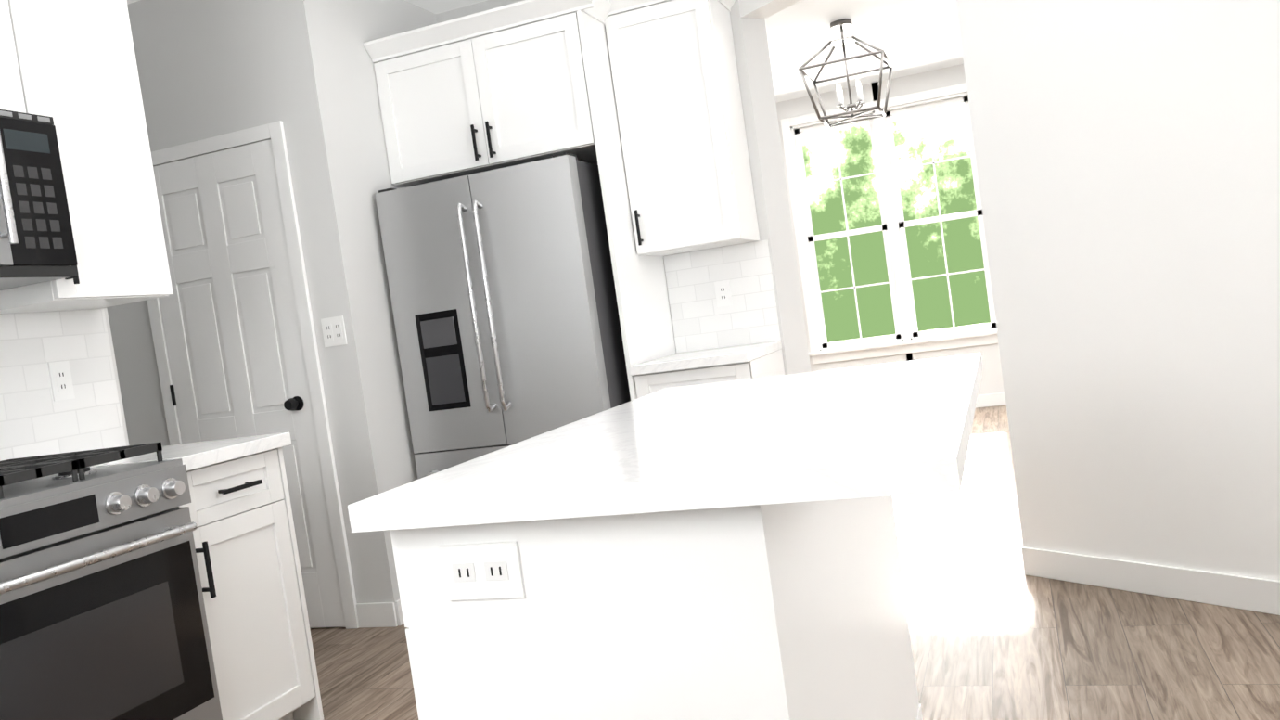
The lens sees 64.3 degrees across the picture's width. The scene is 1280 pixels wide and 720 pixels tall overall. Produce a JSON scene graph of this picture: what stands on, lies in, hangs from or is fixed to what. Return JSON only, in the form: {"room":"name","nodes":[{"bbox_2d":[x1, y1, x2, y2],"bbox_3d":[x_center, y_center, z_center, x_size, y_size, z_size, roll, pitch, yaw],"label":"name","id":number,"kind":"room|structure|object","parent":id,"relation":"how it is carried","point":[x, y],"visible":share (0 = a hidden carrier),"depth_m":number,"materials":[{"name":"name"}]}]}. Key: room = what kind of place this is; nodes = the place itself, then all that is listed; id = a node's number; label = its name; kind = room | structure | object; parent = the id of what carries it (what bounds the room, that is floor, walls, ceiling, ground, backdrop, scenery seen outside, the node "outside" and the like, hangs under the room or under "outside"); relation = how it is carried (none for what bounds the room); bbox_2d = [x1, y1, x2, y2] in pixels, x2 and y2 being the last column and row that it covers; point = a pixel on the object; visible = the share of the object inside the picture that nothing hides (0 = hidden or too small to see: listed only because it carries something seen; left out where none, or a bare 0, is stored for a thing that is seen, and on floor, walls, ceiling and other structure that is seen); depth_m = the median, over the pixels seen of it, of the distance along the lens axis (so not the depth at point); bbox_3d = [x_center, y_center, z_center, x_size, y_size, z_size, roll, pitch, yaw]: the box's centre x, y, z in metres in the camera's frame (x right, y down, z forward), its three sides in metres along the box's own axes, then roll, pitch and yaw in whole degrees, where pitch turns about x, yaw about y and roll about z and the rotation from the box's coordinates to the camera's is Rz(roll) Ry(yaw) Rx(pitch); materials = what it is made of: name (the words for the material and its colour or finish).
{"room":"kitchen","nodes":[
{"label":"kitchen","id":0,"kind":"room"},
{"bbox_2d":[13,307,128,446],"bbox_3d":[-2.275,-0.012,1.873,0.120,2.720,3.040,-7,3,20],"label":"wall","id":1,"kind":"structure","parent":0,"point":[116,376],"depth_m":3.28,"materials":[{"name":"white paint"}]},
{"bbox_2d":[0,0,37,115],"bbox_3d":[-1.953,-0.911,2.399,0.321,0.665,0.766,-7,3,20],"label":"upper cabinet","id":2,"kind":"object","parent":1,"relation":"attached to","point":[16,87],"depth_m":2.70,"materials":[{"name":"white paint"}]},
{"bbox_2d":[0,109,78,290],"bbox_3d":[-1.809,-0.378,2.398,0.450,0.420,0.764,-7,3,20],"label":"over-the-range microwave","id":3,"kind":"object","parent":2,"relation":"attached to","point":[37,245],"visible":1,"depth_m":2.60,"materials":[{"name":"black metal"}]},
{"bbox_2d":[0,0,173,313],"bbox_3d":[-1.734,-0.724,2.933,0.321,1.143,0.471,-7,3,20],"label":"upper cabinet","id":4,"kind":"object","parent":1,"relation":"attached to","point":[70,67],"depth_m":2.93,"materials":[{"name":"white paint"}]},
{"bbox_2d":[106,0,399,627],"bbox_3d":[-1.870,-0.181,4.409,1.540,2.720,0.120,-7,3,20],"label":"wall","id":5,"kind":"structure","parent":0,"point":[207,69],"depth_m":4.16,"materials":[{"name":"white paint"}]},
{"bbox_2d":[146,120,358,628],"bbox_3d":[-1.697,0.120,4.269,0.826,2.088,0.076,-7,3,20],"label":"door","id":6,"kind":"structure","parent":5,"relation":"in","point":[234,336],"depth_m":4.24,"materials":[{"name":"white wood"}]},
{"bbox_2d":[320,315,346,346],"bbox_3d":[-1.238,-0.115,4.122,0.105,0.116,0.008,-7,3,20],"label":"electrical outlet","id":7,"kind":"object","parent":5,"relation":"attached to","point":[334,332],"visible":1,"depth_m":4.12,"materials":[{"name":"white plastic"}]},
{"bbox_2d":[320,0,439,487],"bbox_3d":[-1.011,-0.315,4.720,0.120,2.720,1.060,-7,3,20],"label":"wall","id":8,"kind":"structure","parent":0,"point":[352,27],"depth_m":4.31,"materials":[{"name":"white paint"}]},
{"bbox_2d":[126,0,963,102],"bbox_3d":[1.048,-1.966,3.812,8.040,0.060,9.240,-7,3,20],"label":"ceiling","id":9,"kind":"structure","parent":0,"point":[909,37],"depth_m":6.74,"materials":[{"name":"white paint"}]},
{"bbox_2d":[798,18,892,127],"bbox_3d":[1.269,-1.778,6.255,0.507,0.588,0.507,-7,3,20],"label":"lantern chandelier","id":10,"kind":"object","parent":9,"relation":"hanging from","point":[840,24],"visible":1,"depth_m":6.23,"materials":[{"name":"silver metal"}]},
{"bbox_2d":[435,0,811,374],"bbox_3d":[-0.114,-0.448,4.889,1.709,2.720,0.120,-7,3,20],"label":"wall","id":11,"kind":"structure","parent":0,"point":[761,121],"depth_m":4.59,"materials":[{"name":"white paint"}]},
{"bbox_2d":[363,0,759,400],"bbox_3d":[-0.209,-0.291,4.508,1.514,2.470,0.681,-7,3,20],"label":"upper cabinet","id":12,"kind":"object","parent":11,"relation":"attached to","point":[640,106],"visible":0.98,"depth_m":4.29,"materials":[{"name":"white paint"}]},
{"bbox_2d":[309,404,1279,719],"bbox_3d":[1.431,0.785,3.934,8.040,0.060,9.240,-7,3,20],"label":"floor","id":13,"kind":"structure","parent":0,"point":[996,631],"depth_m":3.11,"materials":[{"name":"brown wood"}]},
{"bbox_2d":[0,441,222,719],"bbox_3d":[-1.528,0.748,2.404,0.712,0.962,0.764,-7,3,20],"label":"gas range","id":14,"kind":"object","parent":13,"relation":"on","point":[102,612],"visible":1,"depth_m":2.38,"materials":[{"name":"silver metal"}]},
{"bbox_2d":[176,447,324,719],"bbox_3d":[-1.664,0.824,2.118,0.655,0.875,2.266,-7,3,20],"label":"base cabinet","id":15,"kind":"object","parent":13,"relation":"on","point":[245,540],"visible":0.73,"depth_m":2.90,"materials":[{"name":"white paint"}]},
{"bbox_2d":[89,432,291,471],"bbox_3d":[-1.422,0.290,2.962,0.653,0.038,0.430,-7,3,20],"label":"countertop","id":16,"kind":"structure","parent":15,"relation":"on","point":[193,455],"depth_m":2.86,"materials":[{"name":"white stone"}]},
{"bbox_2d":[375,152,630,479],"bbox_3d":[-0.459,0.089,4.517,0.893,1.787,0.842,-7,3,20],"label":"refrigerator","id":17,"kind":"object","parent":13,"relation":"on","point":[505,305],"visible":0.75,"depth_m":4.15,"materials":[{"name":"grey metal"}]},
{"bbox_2d":[390,500,922,719],"bbox_3d":[0.146,0.579,1.967,0.592,0.875,1.280,-7,3,20],"label":"kitchen island","id":18,"kind":"object","parent":13,"relation":"on","point":[717,551],"depth_m":1.37,"materials":[{"name":"white paint"}]},
{"bbox_2d":[347,352,983,534],"bbox_3d":[0.211,0.109,1.916,0.800,0.038,1.405,-7,3,20],"label":"island countertop","id":19,"kind":"structure","parent":18,"relation":"on","point":[882,431],"depth_m":1.41,"materials":[{"name":"white stone"}]},
{"bbox_2d":[634,348,784,398],"bbox_3d":[0.359,0.441,4.389,0.495,0.875,0.655,-7,3,20],"label":"base cabinet","id":20,"kind":"object","parent":13,"relation":"on","point":[771,364],"visible":0.1,"depth_m":4.13,"materials":[{"name":"white paint"}]},
{"bbox_2d":[628,340,781,375],"bbox_3d":[0.298,-0.012,4.370,0.498,0.038,0.653,-7,3,20],"label":"countertop","id":21,"kind":"structure","parent":20,"relation":"on","point":[718,356],"depth_m":4.12,"materials":[{"name":"white stone"}]},
{"bbox_2d":[775,64,1004,395],"bbox_3d":[3.085,-1.033,8.034,7.340,2.720,0.120,-7,3,20],"label":"wall","id":22,"kind":"structure","parent":0,"point":[992,379],"depth_m":8.29,"materials":[{"name":"white paint"}]},
{"bbox_2d":[780,82,998,364],"bbox_3d":[2.077,-1.084,8.357,1.630,2.070,0.174,-7,3,20],"label":"dining room window","id":23,"kind":"structure","parent":22,"relation":"in","point":[891,210],"depth_m":8.36,"materials":[{"name":"white wood"}]},
{"bbox_2d":[975,392,1005,407],"bbox_3d":[3.244,0.269,8.029,7.100,0.100,0.013,-7,3,20],"label":"baseboard","id":24,"kind":"structure","parent":22,"relation":"attached to","point":[992,399],"depth_m":8.18,"materials":[{"name":"white wood"}]},
{"bbox_2d":[738,0,1279,580],"bbox_3d":[1.555,-0.605,3.210,0.140,2.720,3.340,-10,3,-33],"label":"wall","id":25,"kind":"structure","parent":0,"point":[1128,161],"depth_m":3.18,"materials":[{"name":"white paint"}]},
{"bbox_2d":[1021,546,1279,614],"bbox_3d":[1.983,0.680,2.748,1.765,0.100,1.328,-7,3,20],"label":"baseboard","id":26,"kind":"structure","parent":25,"relation":"attached to","point":[1260,595],"depth_m":3.25,"materials":[{"name":"white wood"}]},
{"label":"outside","id":27,"kind":"structure","parent":0,"visible":0},
{"bbox_2d":[800,102,990,342],"bbox_3d":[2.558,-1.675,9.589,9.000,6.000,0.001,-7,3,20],"label":"window glass","id":28,"kind":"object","parent":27,"point":[956,195],"depth_m":9.65,"materials":[{"name":"clear glass"}]},
{"bbox_3d":[0.325,-0.263,-0.629,6.740,2.720,0.120,-7,3,20],"label":"wall","id":29,"kind":"structure","parent":0,"visible":0},
{"bbox_2d":[0,308,126,460],"bbox_3d":[-2.162,0.189,1.922,0.008,0.457,2.869,-7,3,20],"label":"tile backsplash","id":30,"kind":"structure","parent":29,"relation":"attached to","point":[36,419],"depth_m":3.06,"materials":[{"name":"white tile"}]},
{"bbox_2d":[47,360,75,400],"bbox_3d":[-1.746,0.063,3.077,0.008,0.116,0.070,-7,3,20],"label":"electrical outlet","id":31,"kind":"object","parent":30,"relation":"attached to","point":[60,380],"visible":1,"depth_m":3.07,"materials":[{"name":"white plastic"}]},
{"bbox_2d":[663,239,780,353],"bbox_3d":[0.372,-0.286,4.662,0.497,0.457,0.007,-7,3,20],"label":"tile backsplash","id":32,"kind":"structure","parent":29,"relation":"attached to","point":[698,324],"depth_m":4.66,"materials":[{"name":"white tile"}]},
{"bbox_2d":[714,280,732,307],"bbox_3d":[0.380,-0.303,4.650,0.070,0.116,0.008,-7,3,20],"label":"electrical outlet","id":33,"kind":"object","parent":32,"relation":"attached to","point":[723,292],"visible":1,"depth_m":4.65,"materials":[{"name":"white plastic"}]}
]}

